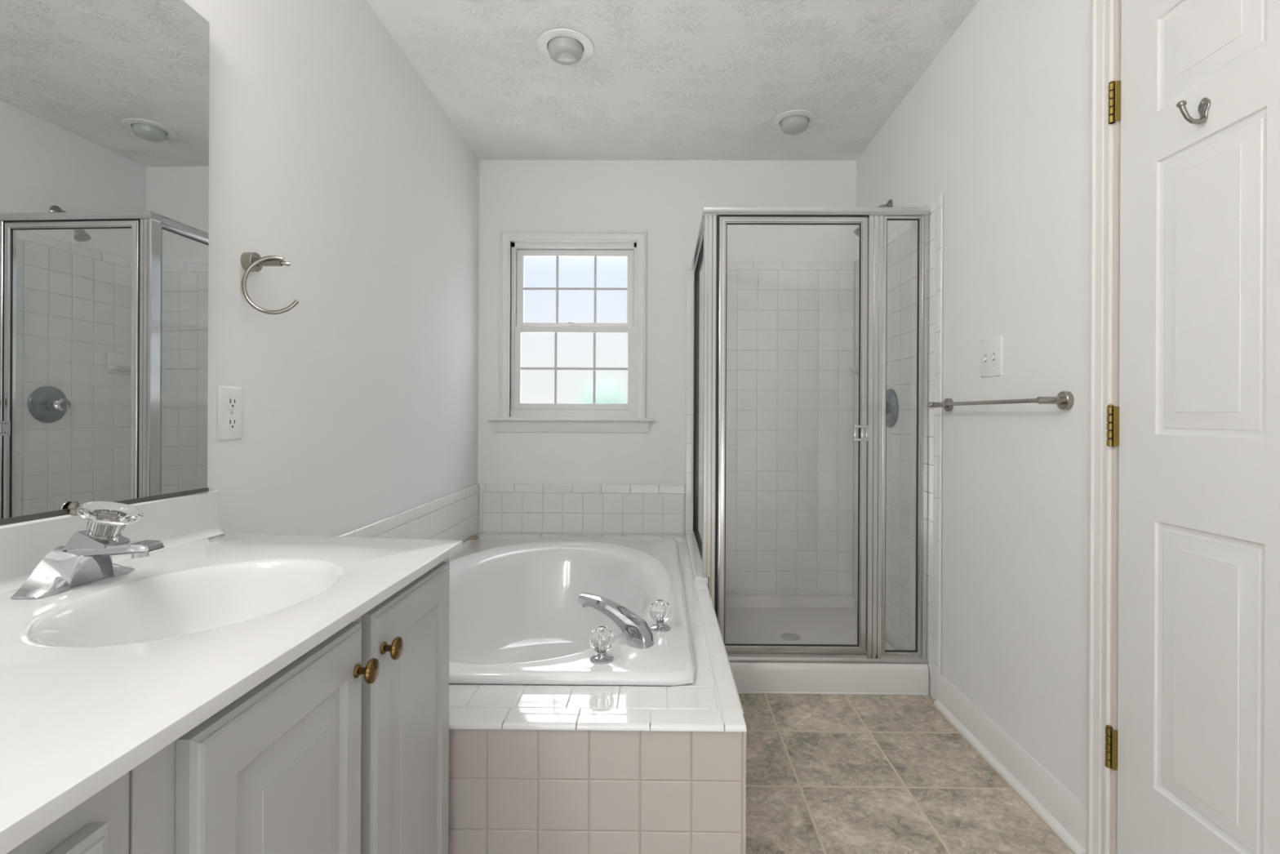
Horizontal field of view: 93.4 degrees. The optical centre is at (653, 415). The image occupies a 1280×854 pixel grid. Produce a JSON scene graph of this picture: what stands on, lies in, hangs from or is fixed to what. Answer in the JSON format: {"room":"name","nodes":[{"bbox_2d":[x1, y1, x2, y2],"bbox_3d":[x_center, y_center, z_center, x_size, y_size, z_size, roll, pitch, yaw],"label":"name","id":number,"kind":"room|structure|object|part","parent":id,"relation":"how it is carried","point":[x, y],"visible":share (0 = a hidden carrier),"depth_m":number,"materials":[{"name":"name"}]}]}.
{"room":"bathroom","nodes":[
{"label":"bathroom","id":0,"kind":"room"},
{"bbox_2d":[182,0,479,536],"bbox_3d":[-1.030,-0.160,0.983,0.120,2.440,4.545,0,0,1],"label":"wall","id":1,"kind":"structure","parent":0,"point":[331,155],"depth_m":1.80,"materials":[{"name":"white paint"}]},
{"bbox_2d":[0,0,209,524],"bbox_3d":[-0.954,-0.336,0.997,0.015,1.001,0.574,0,0,2],"label":"wall mirror","id":2,"kind":"object","parent":1,"relation":"attached to","point":[104,104],"visible":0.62,"depth_m":1.05,"materials":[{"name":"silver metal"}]},
{"bbox_2d":[0,489,224,594],"bbox_3d":[-0.955,0.209,0.678,0.034,0.096,1.276,0,0,1],"label":"backsplash","id":3,"kind":"structure","parent":1,"relation":"attached to","point":[176,521],"depth_m":1.09,"materials":[{"name":"white stone"}]},
{"bbox_2d":[216,385,242,440],"bbox_3d":[-0.962,-0.007,1.372,0.009,0.122,0.077,0,0,1],"label":"wall outlet","id":4,"kind":"object","parent":1,"relation":"attached to","point":[228,398],"visible":1,"depth_m":1.36,"materials":[{"name":"white plastic"}]},
{"bbox_2d":[226,417,237,429],"bbox_3d":[-0.959,0.017,1.372,0.003,0.029,0.030,0,0,1],"label":"receptacle","id":5,"kind":"object","parent":4,"relation":"attached to","point":[232,422],"depth_m":1.37,"materials":[{"name":"grey plastic"}]},
{"bbox_2d":[226,395,237,408],"bbox_3d":[-0.959,-0.030,1.372,0.003,0.029,0.030,0,0,1],"label":"receptacle","id":6,"kind":"object","parent":4,"relation":"attached to","point":[232,401],"depth_m":1.37,"materials":[{"name":"grey plastic"}]},
{"bbox_2d":[240,252,299,314],"bbox_3d":[-0.900,-0.312,1.428,0.129,0.149,0.047,0,0,1],"label":"towel ring","id":7,"kind":"object","parent":1,"relation":"attached to","point":[250,261],"visible":1,"depth_m":1.41,"materials":[{"name":"silver metal"}]},
{"bbox_3d":[-0.904,-0.364,1.430,0.080,0.019,0.021,0,0,1],"label":"post","id":8,"kind":"part","parent":7,"relation":"part of","materials":[{"name":"silver metal"}]},
{"bbox_2d":[337,484,478,542],"bbox_3d":[-0.955,0.513,2.272,0.009,0.295,1.955,0,0,1],"label":"trim","id":9,"kind":"structure","parent":1,"relation":"attached to","point":[454,516],"depth_m":2.63,"materials":[{"name":"white tile"}]},
{"bbox_2d":[477,160,856,537],"bbox_3d":[0.068,-0.155,3.314,2.268,2.440,0.140,0,0,1],"label":"wall","id":10,"kind":"structure","parent":0,"point":[665,199],"depth_m":3.25,"materials":[{"name":"white paint"}]},
{"bbox_2d":[488,230,653,433],"bbox_3d":[-0.439,-0.451,3.280,0.887,1.083,0.140,0,0,1],"label":"window","id":11,"kind":"structure","parent":10,"relation":"in","point":[577,344],"depth_m":3.29,"materials":[{"name":"white paint"}]},
{"bbox_3d":[-0.433,-0.465,3.305,0.684,0.950,0.088,0,0,1],"label":"frame","id":12,"kind":"part","parent":11,"relation":"part of","materials":[{"name":"white plastic"}]},
{"bbox_3d":[-0.434,-0.262,3.295,0.658,0.456,0.030,0,0,1],"label":"sash","id":13,"kind":"part","parent":11,"relation":"part of","materials":[{"name":"glass"}]},
{"bbox_2d":[520,332,627,403],"bbox_3d":[-0.434,-0.261,3.288,0.586,0.387,0.008,0,0,1],"label":"grille","id":14,"kind":"object","parent":11,"relation":"attached to","point":[556,367],"depth_m":3.29,"materials":[{"name":"grey"}]},
{"bbox_3d":[-0.434,-0.261,3.296,0.594,0.395,0.006,0,0,1],"label":"pane","id":15,"kind":"part","parent":11,"relation":"part of","materials":[{"name":"clear glass"}]},
{"bbox_2d":[523,256,626,322],"bbox_3d":[-0.431,-0.696,3.321,0.572,0.367,0.008,0,0,1],"label":"grille","id":16,"kind":"object","parent":11,"relation":"attached to","point":[557,289],"depth_m":3.33,"materials":[{"name":"grey"}]},
{"bbox_3d":[-0.431,-0.698,3.329,0.644,0.431,0.030,0,0,1],"label":"sash","id":17,"kind":"part","parent":11,"relation":"part of","materials":[{"name":"glass"}]},
{"bbox_3d":[-0.431,-0.696,3.330,0.580,0.375,0.006,0,0,1],"label":"pane","id":18,"kind":"part","parent":11,"relation":"part of","materials":[{"name":"clear glass"}]},
{"bbox_2d":[478,483,684,536],"bbox_3d":[-0.388,0.505,3.244,1.112,0.276,0.009,0,0,1],"label":"trim","id":19,"kind":"structure","parent":10,"relation":"attached to","point":[642,509],"depth_m":3.24,"materials":[{"name":"white tile"}]},
{"bbox_2d":[684,260,855,595],"bbox_3d":[0.624,0.083,3.234,0.905,1.830,0.009,0,0,1],"label":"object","id":20,"kind":"structure","parent":10,"relation":"attached to","point":[790,418],"depth_m":3.23,"materials":[{"name":"white tile"}]},
{"bbox_2d":[366,0,979,160],"bbox_3d":[0.051,-1.435,1.032,2.268,0.120,4.665,0,0,1],"label":"ceiling","id":21,"kind":"structure","parent":0,"point":[661,79],"depth_m":2.39,"materials":[{"name":"white paint"}]},
{"bbox_2d":[537,28,594,65],"bbox_3d":[-0.328,-1.351,2.244,0.210,0.052,0.210,0,0,1],"label":"ceiling light","id":22,"kind":"object","parent":21,"relation":"attached to","point":[564,46],"visible":1,"depth_m":2.21,"materials":[{"name":"white plastic"}]},
{"bbox_2d":[771,109,817,134],"bbox_3d":[0.653,-1.346,2.802,0.210,0.052,0.210,0,0,1],"label":"ceiling light","id":23,"kind":"object","parent":21,"relation":"attached to","point":[796,122],"visible":1,"depth_m":2.76,"materials":[{"name":"white plastic"}]},
{"bbox_2d":[738,693,1075,853],"bbox_3d":[0.039,1.115,1.032,2.268,0.100,4.665,0,0,1],"label":"floor","id":24,"kind":"structure","parent":0,"point":[826,773],"depth_m":1.74,"materials":[{"name":"tile"}]},
{"bbox_2d":[6,556,449,853],"bbox_3d":[-0.682,0.669,0.668,0.586,0.786,1.202,0,0,1],"label":"vanity cabinet","id":25,"kind":"object","parent":24,"relation":"on","point":[344,748],"visible":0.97,"depth_m":0.75,"materials":[{"name":"grey paint"}]},
{"bbox_3d":[-0.429,0.389,0.279,0.019,0.148,0.378,0,0,1],"label":"drawer","id":26,"kind":"part","parent":25,"relation":"part of","materials":[{"name":"grey paint"}]},
{"bbox_2d":[0,489,462,853],"bbox_3d":[-0.688,0.287,0.678,0.570,0.250,1.282,0,0,1],"label":"countertop","id":27,"kind":"structure","parent":25,"relation":"on","point":[100,677],"depth_m":0.76,"materials":[{"name":"white stone"}]},
{"bbox_2d":[10,501,164,599],"bbox_3d":[-0.830,0.193,0.920,0.142,0.124,0.158,0,0,1],"label":"sink faucet","id":28,"kind":"object","parent":27,"relation":"on","point":[86,557],"visible":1,"depth_m":0.90,"materials":[{"name":"silver metal"}]},
{"bbox_3d":[-0.829,0.159,0.920,0.074,0.055,0.078,0,0,1],"label":"crystal knob","id":29,"kind":"part","parent":28,"relation":"part of","materials":[{"name":"clear glass"}]},
{"bbox_3d":[-0.817,0.202,0.920,0.116,0.019,0.047,0,0,1],"label":"spout","id":30,"kind":"part","parent":28,"relation":"part of","materials":[{"name":"silver metal"}]},
{"bbox_3d":[-0.426,0.614,0.707,0.019,0.638,0.315,0,0,1],"label":"door","id":31,"kind":"part","parent":25,"relation":"part of","materials":[{"name":"grey paint"}]},
{"bbox_3d":[-0.400,0.355,0.840,0.029,0.034,0.034,0,0,1],"label":"knob","id":32,"kind":"part","parent":25,"relation":"part of","materials":[{"name":"gold metal"}]},
{"bbox_3d":[-0.400,0.354,0.920,0.029,0.034,0.034,0,0,1],"label":"knob","id":33,"kind":"part","parent":25,"relation":"part of","materials":[{"name":"gold metal"}]},
{"bbox_3d":[-0.422,0.614,1.058,0.019,0.638,0.328,0,0,1],"label":"door","id":34,"kind":"part","parent":25,"relation":"part of","materials":[{"name":"grey paint"}]},
{"bbox_2d":[448,533,746,853],"bbox_3d":[-0.374,0.843,2.253,1.170,0.440,1.967,0,0,1],"label":"platform","id":35,"kind":"object","parent":24,"relation":"on","point":[534,768],"visible":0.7,"depth_m":1.27,"materials":[{"name":"tile"}]},
{"bbox_2d":[448,536,695,685],"bbox_3d":[-0.417,0.809,2.284,1.060,0.385,1.664,0,0,1],"label":"bathtub","id":36,"kind":"object","parent":35,"relation":"in","point":[517,616],"visible":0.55,"depth_m":2.56,"materials":[{"name":"white plastic"}]},
{"bbox_2d":[469,534,478,539],"bbox_3d":[-0.902,0.610,3.028,0.042,0.018,0.042,0,0,1],"label":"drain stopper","id":37,"kind":"object","parent":36,"relation":"on","point":[473,536],"visible":1,"depth_m":3.02,"materials":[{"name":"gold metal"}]},
{"bbox_2d":[589,626,614,664],"bbox_3d":[-0.132,0.581,1.538,0.065,0.082,0.064,0,0,1],"label":"tap","id":38,"kind":"object","parent":36,"relation":"on","point":[602,638],"visible":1,"depth_m":1.52,"materials":[{"name":"silver metal"}]},
{"bbox_2d":[577,592,653,648],"bbox_3d":[-0.108,0.568,1.687,0.235,0.108,0.060,0,0,31],"label":"tub spout","id":39,"kind":"object","parent":36,"relation":"on","point":[637,631],"visible":1,"depth_m":1.65,"materials":[{"name":"silver metal"}]},
{"bbox_2d":[648,599,671,631],"bbox_3d":[0.019,0.581,1.765,0.065,0.082,0.064,0,0,1],"label":"tap","id":40,"kind":"object","parent":36,"relation":"on","point":[660,611],"visible":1,"depth_m":1.75,"materials":[{"name":"silver metal"}]},
{"bbox_2d":[724,593,928,694],"bbox_3d":[0.635,1.011,2.772,0.850,0.115,0.914,0,0,1],"label":"shower pan","id":41,"kind":"object","parent":24,"relation":"on","point":[793,619],"visible":0.77,"depth_m":2.72,"materials":[{"name":"white plastic"}]},
{"bbox_2d":[691,206,929,662],"bbox_3d":[0.629,0.073,2.767,0.872,1.758,0.921,0,0,1],"label":"shower enclosure","id":42,"kind":"object","parent":41,"relation":"on","point":[708,264],"visible":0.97,"depth_m":2.33,"materials":[{"name":"grey metal"}]},
{"bbox_3d":[0.215,-0.793,2.805,0.034,0.029,0.853,0,0,1],"label":"return rail","id":43,"kind":"part","parent":42,"relation":"part of","materials":[{"name":"silver metal"}]},
{"bbox_3d":[0.218,-0.077,2.808,0.023,1.405,0.847,0,0,1],"label":"return panel","id":44,"kind":"part","parent":42,"relation":"part of","materials":[{"name":"clear glass"}]},
{"bbox_3d":[0.225,-0.077,2.807,0.004,1.381,0.823,0,0,1],"label":"glass","id":45,"kind":"part","parent":42,"relation":"part of","materials":[{"name":"clear glass"}]},
{"bbox_3d":[0.217,0.086,2.360,0.047,1.729,0.045,0,0,1],"label":"corner post","id":46,"kind":"part","parent":42,"relation":"part of","materials":[{"name":"silver metal"}]},
{"bbox_3d":[0.538,0.072,2.348,0.574,1.691,0.026,0,0,1],"label":"door","id":47,"kind":"part","parent":42,"relation":"part of","materials":[{"name":"clear glass"}]},
{"bbox_3d":[0.629,-0.791,2.351,0.872,0.029,0.046,0,0,1],"label":"header rail","id":48,"kind":"part","parent":42,"relation":"part of","materials":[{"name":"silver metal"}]},
{"bbox_3d":[0.795,0.066,2.319,0.055,0.060,0.028,0,0,1],"label":"pull handle","id":49,"kind":"part","parent":42,"relation":"part of","materials":[{"name":"silver metal"}]},
{"bbox_3d":[0.857,0.082,2.352,0.056,1.715,0.040,0,0,1],"label":"strike post","id":50,"kind":"part","parent":42,"relation":"part of","materials":[{"name":"silver metal"}]},
{"bbox_3d":[0.961,0.075,2.344,0.152,1.701,0.026,0,0,1],"label":"fixed panel","id":51,"kind":"part","parent":42,"relation":"part of","materials":[{"name":"clear glass"}]},
{"bbox_2d":[856,0,1090,806],"bbox_3d":[1.118,-0.150,0.961,0.120,2.440,4.545,0,0,1],"label":"wall","id":52,"kind":"structure","parent":0,"point":[997,125],"depth_m":1.79,"materials":[{"name":"white paint"}]},
{"bbox_2d":[848,355,858,376],"bbox_3d":[1.041,-0.260,3.070,0.056,0.110,0.150,0,0,1],"label":"soap dish","id":53,"kind":"object","parent":52,"relation":"attached to","point":[855,370],"visible":0.4,"depth_m":3.10,"materials":[{"name":"white ceramic"}]},
{"bbox_2d":[848,366,858,373],"bbox_3d":[1.037,-0.231,3.070,0.048,0.026,0.140,0,0,1],"label":"tray","id":54,"kind":"object","parent":53,"relation":"on","point":[855,370],"depth_m":3.08,"materials":[{"name":"white ceramic"}]},
{"bbox_3d":[1.065,-0.260,3.070,0.010,0.110,0.150,0,0,1],"label":"plate","id":55,"kind":"part","parent":53,"relation":"part of","materials":[{"name":"white ceramic"}]},
{"bbox_2d":[853,199,893,235],"bbox_3d":[0.998,-0.903,2.755,0.163,0.171,0.062,0,0,1],"label":"sprayer","id":56,"kind":"object","parent":52,"relation":"attached to","point":[890,203],"visible":0.23,"depth_m":2.74,"materials":[{"name":"silver metal"}]},
{"bbox_3d":[1.025,-0.934,2.755,0.107,0.067,0.017,0,0,1],"label":"arm","id":57,"kind":"part","parent":56,"relation":"part of","materials":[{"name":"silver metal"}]},
{"bbox_2d":[886,388,897,427],"bbox_3d":[1.017,-0.035,2.713,0.096,0.174,0.174,0,0,1],"label":"shower valve","id":58,"kind":"object","parent":52,"relation":"attached to","point":[891,398],"visible":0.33,"depth_m":2.66,"materials":[{"name":"grey metal"}]},
{"bbox_2d":[853,193,942,700],"bbox_3d":[1.070,0.123,2.732,0.009,1.895,0.996,0,0,1],"label":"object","id":59,"kind":"structure","parent":52,"relation":"attached to","point":[901,286],"depth_m":2.52,"materials":[{"name":"white tile"}]},
{"bbox_2d":[980,335,1002,377],"bbox_3d":[1.059,-0.185,1.905,0.018,0.122,0.118,0,0,1],"label":"light switch","id":60,"kind":"object","parent":52,"relation":"attached to","point":[991,355],"visible":1,"depth_m":1.89,"materials":[{"name":"white plastic"}]},
{"bbox_2d":[928,391,1074,411],"bbox_3d":[1.029,-0.040,1.863,0.076,0.047,0.673,0,0,1],"label":"towel bar","id":61,"kind":"object","parent":52,"relation":"attached to","point":[1064,400],"visible":1,"depth_m":1.62,"materials":[{"name":"silver metal"}]},
{"bbox_3d":[1.026,-0.040,2.176,0.064,0.019,0.019,0,0,1],"label":"post","id":62,"kind":"part","parent":61,"relation":"part of","materials":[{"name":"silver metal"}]},
{"bbox_3d":[1.020,-0.040,1.550,0.064,0.019,0.019,0,0,1],"label":"post","id":63,"kind":"part","parent":61,"relation":"part of","materials":[{"name":"silver metal"}]},
{"bbox_2d":[933,674,1086,853],"bbox_3d":[1.047,1.013,1.842,0.030,0.114,0.779,0,0,1],"label":"baseboard","id":64,"kind":"structure","parent":52,"relation":"attached to","point":[1062,811],"depth_m":1.73,"materials":[{"name":"white paint"}]},
{"bbox_2d":[1086,0,1113,853],"bbox_3d":[1.049,0.018,1.001,0.018,2.103,0.902,0,0,1],"label":"trim","id":65,"kind":"structure","parent":52,"relation":"attached to","point":[1100,251],"depth_m":1.42,"materials":[{"name":"white paint"}]},
{"bbox_2d":[1109,0,1120,853],"bbox_3d":[1.116,0.048,1.000,0.124,2.045,0.786,0,0,1],"label":"trim","id":66,"kind":"structure","parent":52,"relation":"attached to","point":[1117,3],"depth_m":1.38,"materials":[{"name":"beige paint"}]},
{"bbox_2d":[1105,0,1279,853],"bbox_3d":[1.067,0.050,1.009,0.052,2.016,0.774,0,0,1],"label":"door","id":67,"kind":"structure","parent":52,"relation":"in","point":[1194,748],"depth_m":1.18,"materials":[{"name":"white paint"}]},
{"bbox_2d":[1176,97,1210,124],"bbox_3d":[1.037,-0.588,1.164,0.054,0.051,0.025,0,0,1],"label":"robe hook","id":68,"kind":"object","parent":67,"relation":"attached to","point":[1204,105],"visible":1,"depth_m":1.16,"materials":[{"name":"silver metal"}]},
{"bbox_3d":[1.062,-0.591,1.163,0.004,0.046,0.025,0,0,1],"label":"plate","id":69,"kind":"part","parent":68,"relation":"part of","materials":[{"name":"silver metal"}]}
]}

